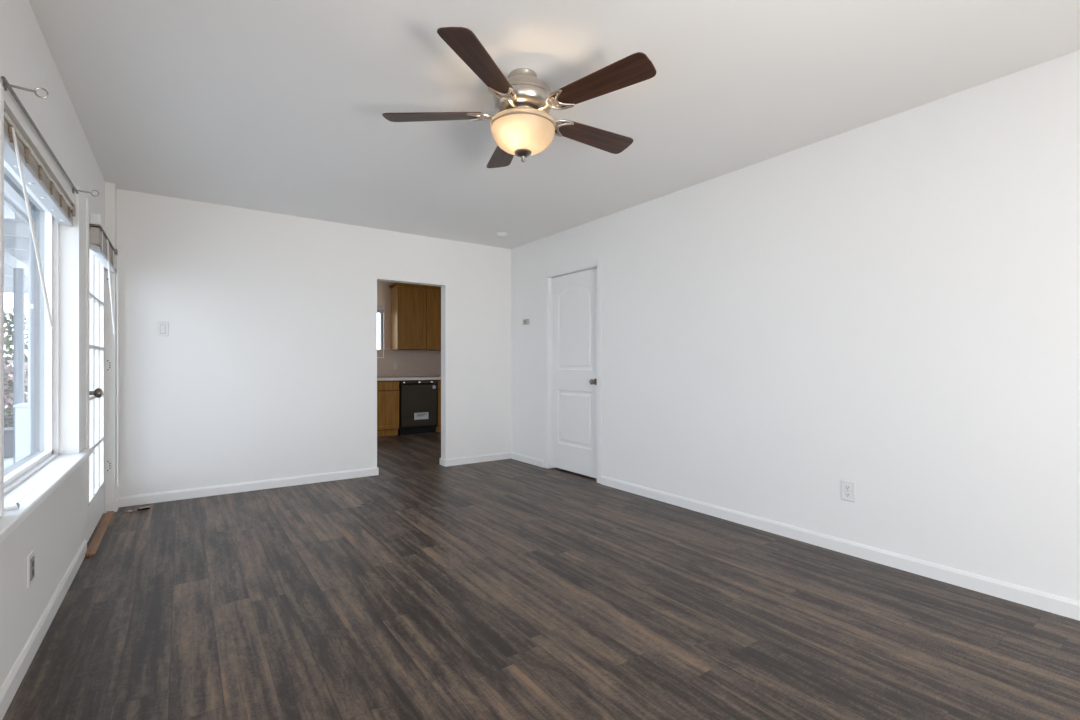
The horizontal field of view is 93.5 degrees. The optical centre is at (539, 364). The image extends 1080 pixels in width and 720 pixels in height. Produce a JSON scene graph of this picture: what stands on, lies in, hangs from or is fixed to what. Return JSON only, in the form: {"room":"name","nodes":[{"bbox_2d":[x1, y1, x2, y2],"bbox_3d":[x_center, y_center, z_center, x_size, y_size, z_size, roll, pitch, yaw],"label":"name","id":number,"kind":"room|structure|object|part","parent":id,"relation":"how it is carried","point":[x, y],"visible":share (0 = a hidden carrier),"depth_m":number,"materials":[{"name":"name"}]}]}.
{"room":"empty living room","nodes":[
{"label":"empty living room","id":0,"kind":"room"},
{"bbox_2d":[0,0,104,688],"bbox_3d":[-1.369,-0.132,0.976,0.160,2.500,7.172,0,0,-35],"label":"wall","id":1,"kind":"structure","parent":0,"point":[55,530],"depth_m":2.21,"materials":[{"name":"white paint"}]},
{"bbox_2d":[4,180,29,225],"bbox_3d":[-2.663,-1.431,2.161,0.593,0.140,11.400,0,0,-35],"label":"trim","id":2,"kind":"structure","parent":1,"relation":"attached to","point":[13,200],"depth_m":4.33,"materials":[{"name":"white"}]},
{"bbox_2d":[26,550,34,587],"bbox_3d":[-1.938,0.775,1.934,0.012,0.120,0.090,0,0,-35],"label":"wall plate","id":3,"kind":"object","parent":1,"relation":"attached to","point":[30,559],"visible":1,"depth_m":1.92,"materials":[{"name":"white plastic"}]},
{"bbox_2d":[0,540,86,719],"bbox_3d":[-0.968,1.079,0.557,0.013,0.080,6.025,0,0,-35],"label":"baseboard","id":4,"kind":"structure","parent":1,"relation":"attached to","point":[10,686],"depth_m":1.99,"materials":[{"name":"white wood"}]},
{"bbox_2d":[0,83,92,542],"bbox_3d":[-1.994,-0.191,1.905,0.207,1.422,2.520,0,0,-35],"label":"window","id":5,"kind":"structure","parent":1,"relation":"in","point":[29,481],"depth_m":2.65,"materials":[{"name":"white plastic"}]},
{"bbox_3d":[-1.748,-0.206,1.618,0.049,1.390,0.039,0,0,-35],"label":"post","id":6,"kind":"part","parent":5,"relation":"part of","materials":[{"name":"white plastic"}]},
{"bbox_2d":[4,503,19,510],"bbox_3d":[-1.790,0.476,1.692,0.081,0.022,0.013,0,0,-33],"label":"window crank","id":7,"kind":"object","parent":5,"relation":"on","point":[18,504],"visible":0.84,"depth_m":1.70,"materials":[{"name":"white plastic"}]},
{"bbox_3d":[-1.791,0.481,1.691,0.078,0.011,0.012,0,0,-33],"label":"rod","id":8,"kind":"part","parent":7,"relation":"part of","materials":[{"name":"white plastic"}]},
{"bbox_3d":[-2.254,-0.186,2.137,0.042,1.360,1.360,0,0,-35],"label":"frame","id":9,"kind":"part","parent":5,"relation":"part of","materials":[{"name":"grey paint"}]},
{"bbox_3d":[-2.234,-0.186,2.151,0.087,1.360,1.400,0,0,-35],"label":"frame","id":10,"kind":"part","parent":5,"relation":"part of","materials":[{"name":"white plastic"}]},
{"bbox_2d":[4,109,74,326],"bbox_3d":[-2.129,-0.498,2.228,0.164,0.724,1.380,0,0,-35],"label":"window blind","id":11,"kind":"object","parent":5,"relation":"attached to","point":[19,155],"visible":0.95,"depth_m":1.99,"materials":[{"name":"brown wood"}]},
{"bbox_3d":[-2.172,-0.764,2.195,0.052,0.022,1.370,0,0,-35],"label":"rail","id":12,"kind":"part","parent":11,"relation":"part of","materials":[{"name":"white plastic"}]},
{"bbox_3d":[-1.994,0.504,1.905,0.207,0.032,2.520,0,0,-35],"label":"sill","id":13,"kind":"part","parent":5,"relation":"part of","materials":[{"name":"white paint"}]},
{"bbox_2d":[1,76,98,196],"bbox_3d":[-2.074,-0.923,2.209,0.108,0.052,1.400,0,0,-35],"label":"curtain rod","id":14,"kind":"object","parent":1,"relation":"attached to","point":[6,84],"visible":1,"depth_m":1.86,"materials":[{"name":"grey metal"}]},
{"bbox_2d":[76,186,107,512],"bbox_3d":[-2.925,0.069,3.307,0.066,2.100,1.286,0,0,-35],"label":"door frame","id":15,"kind":"structure","parent":1,"relation":"in","point":[83,208],"depth_m":2.89,"materials":[{"name":"white wood"}]},
{"bbox_2d":[85,248,111,541],"bbox_3d":[-2.993,0.100,3.451,0.117,1.993,0.972,0,0,-35],"label":"door","id":16,"kind":"structure","parent":15,"relation":"attached to","point":[96,465],"depth_m":3.53,"materials":[{"name":"white paint"}]},
{"bbox_3d":[-3.020,0.100,3.423,0.041,1.993,0.957,0,0,-35],"label":"frame","id":17,"kind":"part","parent":16,"relation":"part of","materials":[{"name":"white paint"}]},
{"bbox_3d":[-2.732,0.173,3.116,0.076,0.068,0.068,0,0,-35],"label":"knob","id":18,"kind":"part","parent":16,"relation":"part of","materials":[{"name":"silver metal"}]},
{"bbox_2d":[89,213,118,486],"bbox_3d":[-2.954,0.004,3.469,0.106,1.840,0.924,0,0,-35],"label":"door blind","id":19,"kind":"object","parent":1,"relation":"attached to","point":[100,244],"visible":0.88,"depth_m":3.39,"materials":[{"name":"white fabric"}]},
{"bbox_3d":[-2.968,-0.715,3.451,0.064,0.046,0.890,0,0,-35],"label":"rail","id":20,"kind":"part","parent":19,"relation":"part of","materials":[{"name":"white plastic"}]},
{"bbox_3d":[-3.199,0.021,3.844,0.013,1.715,0.007,0,0,-35],"label":"pull cord","id":21,"kind":"part","parent":19,"relation":"part of","materials":[{"name":"white fabric"}]},
{"bbox_2d":[105,182,116,512],"bbox_3d":[-3.312,-0.132,3.907,0.077,2.500,0.142,0,0,-35],"label":"trim","id":22,"kind":"structure","parent":1,"relation":"attached to","point":[110,188],"depth_m":3.86,"materials":[{"name":"white paint"}]},
{"bbox_2d":[117,189,510,496],"bbox_3d":[-1.907,-0.132,5.056,3.976,2.500,0.120,0,0,-35],"label":"wall","id":23,"kind":"structure","parent":0,"point":[265,368],"depth_m":4.62,"materials":[{"name":"white paint"}]},
{"bbox_2d":[157,322,168,336],"bbox_3d":[-3.081,-0.291,4.148,0.078,0.120,0.013,0,0,-35],"label":"light switch","id":24,"kind":"object","parent":23,"relation":"attached to","point":[162,327],"visible":1,"depth_m":4.15,"materials":[{"name":"white plastic"}]},
{"bbox_2d":[106,467,378,511],"bbox_3d":[-2.497,1.079,4.552,2.116,0.080,0.156,0,0,-39],"label":"baseboard","id":25,"kind":"structure","parent":23,"relation":"attached to","point":[132,500],"depth_m":4.43,"materials":[{"name":"white wood"}]},
{"bbox_2d":[440,452,510,466],"bbox_3d":[-0.732,1.079,5.883,0.862,0.080,0.146,0,0,-35],"label":"baseboard","id":26,"kind":"structure","parent":23,"relation":"attached to","point":[505,455],"depth_m":5.79,"materials":[{"name":"white wood"}]},
{"bbox_2d":[377,281,408,430],"bbox_3d":[-2.960,-0.132,8.287,4.100,2.500,0.120,0,0,-35],"label":"wall","id":27,"kind":"structure","parent":0,"point":[383,289],"depth_m":8.49,"materials":[{"name":"beige paint"}]},
{"bbox_2d":[377,313,383,357],"bbox_3d":[-3.117,-0.516,8.149,1.197,0.802,0.105,0,0,-35],"label":"window","id":28,"kind":"structure","parent":27,"relation":"in","point":[381,328],"depth_m":8.48,"materials":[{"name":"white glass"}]},
{"bbox_2d":[377,306,384,312],"bbox_3d":[-3.075,-0.911,8.089,1.225,0.110,0.039,0,0,-35],"label":"blind","id":29,"kind":"object","parent":27,"relation":"attached to","point":[380,309],"visible":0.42,"depth_m":8.38,"materials":[{"name":"fabric"}]},
{"bbox_2d":[377,350,440,376],"bbox_3d":[-2.228,-0.026,8.724,2.400,0.450,0.008,0,0,-35],"label":"backsplash","id":30,"kind":"structure","parent":27,"relation":"attached to","point":[409,362],"depth_m":8.71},
{"bbox_2d":[389,283,440,350],"bbox_3d":[-2.016,-0.790,8.648,1.000,1.078,0.374,0,0,-35],"label":"upper cabinet","id":31,"kind":"object","parent":27,"relation":"attached to","point":[415,309],"visible":0.8,"depth_m":8.45,"materials":[{"name":"brown wood"}]},
{"bbox_3d":[-2.412,-0.767,8.399,0.006,1.028,0.327,0,0,-35],"label":"panel","id":32,"kind":"part","parent":31,"relation":"part of","materials":[{"name":"brown wood"}]},
{"bbox_3d":[-2.110,-0.764,8.397,0.473,1.014,0.019,0,0,-35],"label":"door","id":33,"kind":"part","parent":31,"relation":"part of","materials":[{"name":"brown wood"}]},
{"bbox_3d":[-2.016,-1.303,8.648,1.000,0.053,0.373,0,0,-35],"label":"crown","id":34,"kind":"part","parent":31,"relation":"part of","materials":[{"name":"brown wood"}]},
{"bbox_3d":[-1.717,-0.764,8.674,0.473,1.014,0.019,0,0,-35],"label":"door","id":35,"kind":"part","parent":31,"relation":"part of","materials":[{"name":"brown wood"}]},
{"bbox_2d":[2,431,1079,719],"bbox_3d":[-0.248,1.179,3.751,5.187,0.120,10.720,0,0,-35],"label":"floor","id":36,"kind":"structure","parent":0,"point":[420,588],"depth_m":2.20,"materials":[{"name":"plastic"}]},
{"bbox_2d":[85,511,113,556],"bbox_3d":[-2.935,1.109,3.401,0.042,0.018,1.050,0,0,-35],"label":"threshold strip","id":37,"kind":"object","parent":36,"relation":"on","point":[95,542],"visible":1,"depth_m":3.29,"materials":[{"name":"brown wood"}]},
{"bbox_2d":[120,506,149,513],"bbox_3d":[-3.099,1.105,3.858,0.075,0.026,0.215,0,0,29],"label":"floor vent","id":38,"kind":"object","parent":36,"relation":"on","point":[146,507],"visible":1,"depth_m":3.89,"materials":[{"name":"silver metal"}]},
{"bbox_2d":[377,381,398,436],"bbox_3d":[-2.769,0.684,7.987,0.948,0.868,0.567,0,0,-35],"label":"base cabinet","id":39,"kind":"object","parent":36,"relation":"on","point":[387,391],"visible":0.33,"depth_m":7.93,"materials":[{"name":"brown wood"}]},
{"bbox_3d":[-2.417,0.330,7.899,0.462,0.133,0.019,0,0,-35],"label":"drawer","id":40,"kind":"part","parent":39,"relation":"part of","materials":[{"name":"brown wood"}]},
{"bbox_3d":[-2.417,0.709,7.899,0.462,0.596,0.019,0,0,-35],"label":"door","id":41,"kind":"part","parent":39,"relation":"part of","materials":[{"name":"brown wood"}]},
{"bbox_2d":[377,376,440,380],"bbox_3d":[-2.116,0.225,8.438,2.535,0.048,0.586,0,0,-35],"label":"countertop","id":42,"kind":"structure","parent":39,"relation":"on","point":[409,377],"depth_m":8.11,"materials":[{"name":"stone"}]},
{"bbox_2d":[399,380,436,434],"bbox_3d":[-2.111,0.685,8.435,0.630,0.866,0.591,0,0,-35],"label":"dishwasher","id":43,"kind":"object","parent":36,"relation":"on","point":[417,398],"visible":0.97,"depth_m":8.20,"materials":[{"name":"black plastic"}]},
{"bbox_3d":[-1.958,0.284,8.218,0.604,0.056,0.026,0,0,-35],"label":"control panel","id":44,"kind":"part","parent":43,"relation":"part of","materials":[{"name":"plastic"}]},
{"bbox_2d":[435,380,440,431],"bbox_3d":[-1.471,0.684,8.900,0.938,0.868,0.567,0,0,-35],"label":"base cabinet","id":45,"kind":"object","parent":36,"relation":"on","point":[438,427],"visible":0.18,"depth_m":8.42,"materials":[{"name":"brown wood"}]},
{"bbox_3d":[-1.505,0.709,8.541,0.457,0.596,0.019,0,0,-35],"label":"door","id":46,"kind":"part","parent":45,"relation":"part of","materials":[{"name":"brown wood"}]},
{"bbox_2d":[29,0,1079,282],"bbox_3d":[-0.248,-1.456,3.751,5.187,0.150,10.720,0,0,-35],"label":"ceiling","id":47,"kind":"structure","parent":0,"point":[273,106],"depth_m":2.50,"materials":[{"name":"paint"}]},
{"bbox_2d":[496,232,507,238],"bbox_3d":[-0.401,-1.362,5.364,0.132,0.039,0.132,0,0,-35],"label":"smoke detector","id":48,"kind":"object","parent":47,"relation":"attached to","point":[502,235],"visible":1,"depth_m":5.32,"materials":[{"name":"white plastic"}]},
{"bbox_2d":[382,27,655,167],"bbox_3d":[-0.039,-1.175,2.458,1.281,0.412,1.336,0,0,-35],"label":"ceiling fan","id":49,"kind":"object","parent":47,"relation":"hanging from","point":[522,126],"visible":1,"depth_m":2.30,"materials":[{"name":"brown wood"}]},
{"bbox_3d":[-0.508,-1.197,2.450,0.486,0.036,0.144,0,0,3],"label":"fan blade","id":50,"kind":"part","parent":49,"relation":"part of","materials":[{"name":"brown wood"}]},
{"bbox_3d":[-0.232,-1.197,2.030,0.144,0.036,0.486,0,0,21],"label":"fan blade","id":51,"kind":"part","parent":49,"relation":"part of","materials":[{"name":"brown wood"}]},
{"bbox_3d":[-0.194,-1.197,2.843,0.144,0.036,0.486,0,0,-15],"label":"fan blade","id":52,"kind":"part","parent":49,"relation":"part of","materials":[{"name":"brown wood"}]},
{"bbox_3d":[-0.081,-1.084,2.430,0.314,0.139,0.314,0,0,-35],"label":"lamp shade","id":53,"kind":"part","parent":49,"relation":"part of","materials":[{"name":"white glass"}]},
{"bbox_3d":[0.277,-1.197,2.666,0.486,0.036,0.144,0,0,-33],"label":"fan blade","id":54,"kind":"part","parent":49,"relation":"part of","materials":[{"name":"brown wood"}]},
{"bbox_3d":[0.253,-1.197,2.163,0.486,0.036,0.144,0,0,39],"label":"fan blade","id":55,"kind":"part","parent":49,"relation":"part of","materials":[{"name":"brown wood"}]},
{"bbox_2d":[511,50,1079,600],"bbox_3d":[1.776,-0.132,3.190,0.140,2.500,7.172,0,0,-35],"label":"wall","id":56,"kind":"structure","parent":0,"point":[889,307],"depth_m":2.88,"materials":[{"name":"white paint"}]},
{"bbox_2d":[523,319,528,324],"bbox_3d":[-0.162,-0.490,5.793,0.034,0.062,0.110,0,0,-35],"label":"thermostat","id":57,"kind":"object","parent":56,"relation":"attached to","point":[525,321],"visible":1,"depth_m":5.77,"materials":[{"name":"beige plastic"}]},
{"bbox_2d":[511,452,542,467],"bbox_3d":[-0.158,1.079,5.805,0.013,0.080,0.669,0,0,-35],"label":"baseboard","id":58,"kind":"structure","parent":56,"relation":"attached to","point":[516,456],"depth_m":5.77,"materials":[{"name":"white wood"}]},
{"bbox_2d":[543,257,601,483],"bbox_3d":[0.352,0.052,5.180,0.138,2.132,0.940,0,0,-35],"label":"door","id":59,"kind":"structure","parent":56,"relation":"in","point":[572,300],"depth_m":5.19,"materials":[{"name":"white paint"}]},
{"bbox_3d":[0.512,0.164,4.890,0.066,0.062,0.062,0,0,-35],"label":"knob","id":60,"kind":"part","parent":59,"relation":"part of","materials":[{"name":"silver metal"}]},
{"bbox_2d":[601,476,1079,620],"bbox_3d":[2.177,1.079,2.488,0.013,0.080,5.563,0,0,-35],"label":"baseboard","id":61,"kind":"structure","parent":56,"relation":"attached to","point":[1055,604],"depth_m":2.85,"materials":[{"name":"white wood"}]},
{"bbox_2d":[841,480,854,501],"bbox_3d":[1.819,0.745,3.000,0.010,0.120,0.078,0,0,-35],"label":"wall outlet","id":62,"kind":"object","parent":56,"relation":"attached to","point":[847,487],"visible":1,"depth_m":3.00,"materials":[{"name":"white plastic"}]},
{"label":"outside","id":63,"kind":"structure","parent":0,"visible":0},
{"bbox_2d":[4,406,12,468],"bbox_3d":[-11.407,1.278,1.752,15.363,0.080,28.000,0,0,-35],"label":"ground","id":64,"kind":"structure","parent":63,"point":[8,462],"depth_m":6.44,"materials":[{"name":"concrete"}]},
{"bbox_2d":[4,427,12,457],"bbox_3d":[-7.173,1.051,6.905,0.290,0.375,0.380,0,0,-35],"label":"storage box","id":65,"kind":"object","parent":64,"relation":"on","point":[8,431],"visible":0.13,"depth_m":6.76,"materials":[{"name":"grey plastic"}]},
{"bbox_3d":[-7.173,0.881,6.905,0.290,0.035,0.380,0,0,-35],"label":"lid","id":66,"kind":"part","parent":65,"relation":"part of","materials":[{"name":"grey plastic"}]},
{"bbox_2d":[4,389,25,420],"bbox_3d":[-8.174,0.809,7.753,0.400,0.859,0.489,0,0,-35],"label":"patio chair","id":67,"kind":"object","parent":64,"relation":"on","point":[6,418],"visible":0.1,"depth_m":7.85,"materials":[{"name":"plastic"}]},
{"bbox_3d":[-8.148,0.819,7.716,0.400,0.040,0.400,0,0,-35],"label":"seat","id":68,"kind":"part","parent":67,"relation":"part of","materials":[{"name":"plastic"}]},
{"bbox_3d":[-8.283,0.591,7.908,0.400,0.422,0.109,0,0,-35],"label":"backrest","id":69,"kind":"part","parent":67,"relation":"part of","materials":[{"name":"plastic"}]},
{"bbox_2d":[4,359,27,427],"bbox_3d":[-8.990,0.567,8.595,0.820,1.356,0.713,0,0,-35],"label":"flowering shrub","id":70,"kind":"object","parent":64,"relation":"on","point":[8,371],"visible":0.23,"depth_m":8.51,"materials":[{"name":"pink plant"}]},
{"bbox_2d":[4,307,27,425],"bbox_3d":[-11.668,0.039,10.129,4.750,2.520,1.396,0,0,-35],"label":"hedge","id":71,"kind":"object","parent":64,"relation":"on","point":[7,342],"visible":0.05,"depth_m":10.38,"materials":[{"name":"green plant"}]},
{"bbox_2d":[4,204,29,463],"bbox_3d":[-8.198,-0.137,6.519,3.400,2.750,7.300,0,0,-35],"label":"patio cover","id":72,"kind":"object","parent":64,"relation":"on","point":[16,231],"visible":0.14,"depth_m":6.35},
{"bbox_3d":[-8.198,-1.496,6.519,3.400,0.030,7.300,0,0,-35],"label":"roof panel","id":73,"kind":"part","parent":72,"relation":"part of","materials":[{"name":"white"}]},
{"bbox_3d":[-6.555,0.013,6.392,0.084,2.450,0.084,0,0,-35],"label":"post","id":74,"kind":"part","parent":72,"relation":"part of","materials":[{"name":"white"}]},
{"bbox_2d":[13,403,27,462],"bbox_3d":[-6.202,0.844,6.151,0.170,0.750,0.430,0,0,-35],"label":"base cabinet","id":75,"kind":"object","parent":64,"relation":"on","point":[21,410],"visible":0.41,"depth_m":5.98,"materials":[{"name":"white"}]},
{"bbox_2d":[28,238,29,454],"bbox_3d":[-5.191,-0.061,5.634,0.688,2.600,0.070,0,0,-35],"label":"panel","id":76,"kind":"object","parent":64,"relation":"on","point":[28,238],"visible":0.02,"depth_m":5.41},
{"bbox_2d":[29,207,33,453],"bbox_3d":[-4.357,-0.067,4.399,0.084,2.610,0.084,0,0,-35],"label":"downpipe","id":77,"kind":"object","parent":64,"relation":"on","point":[31,305],"visible":0.12,"depth_m":4.36,"materials":[{"name":"white metal"}]}
]}

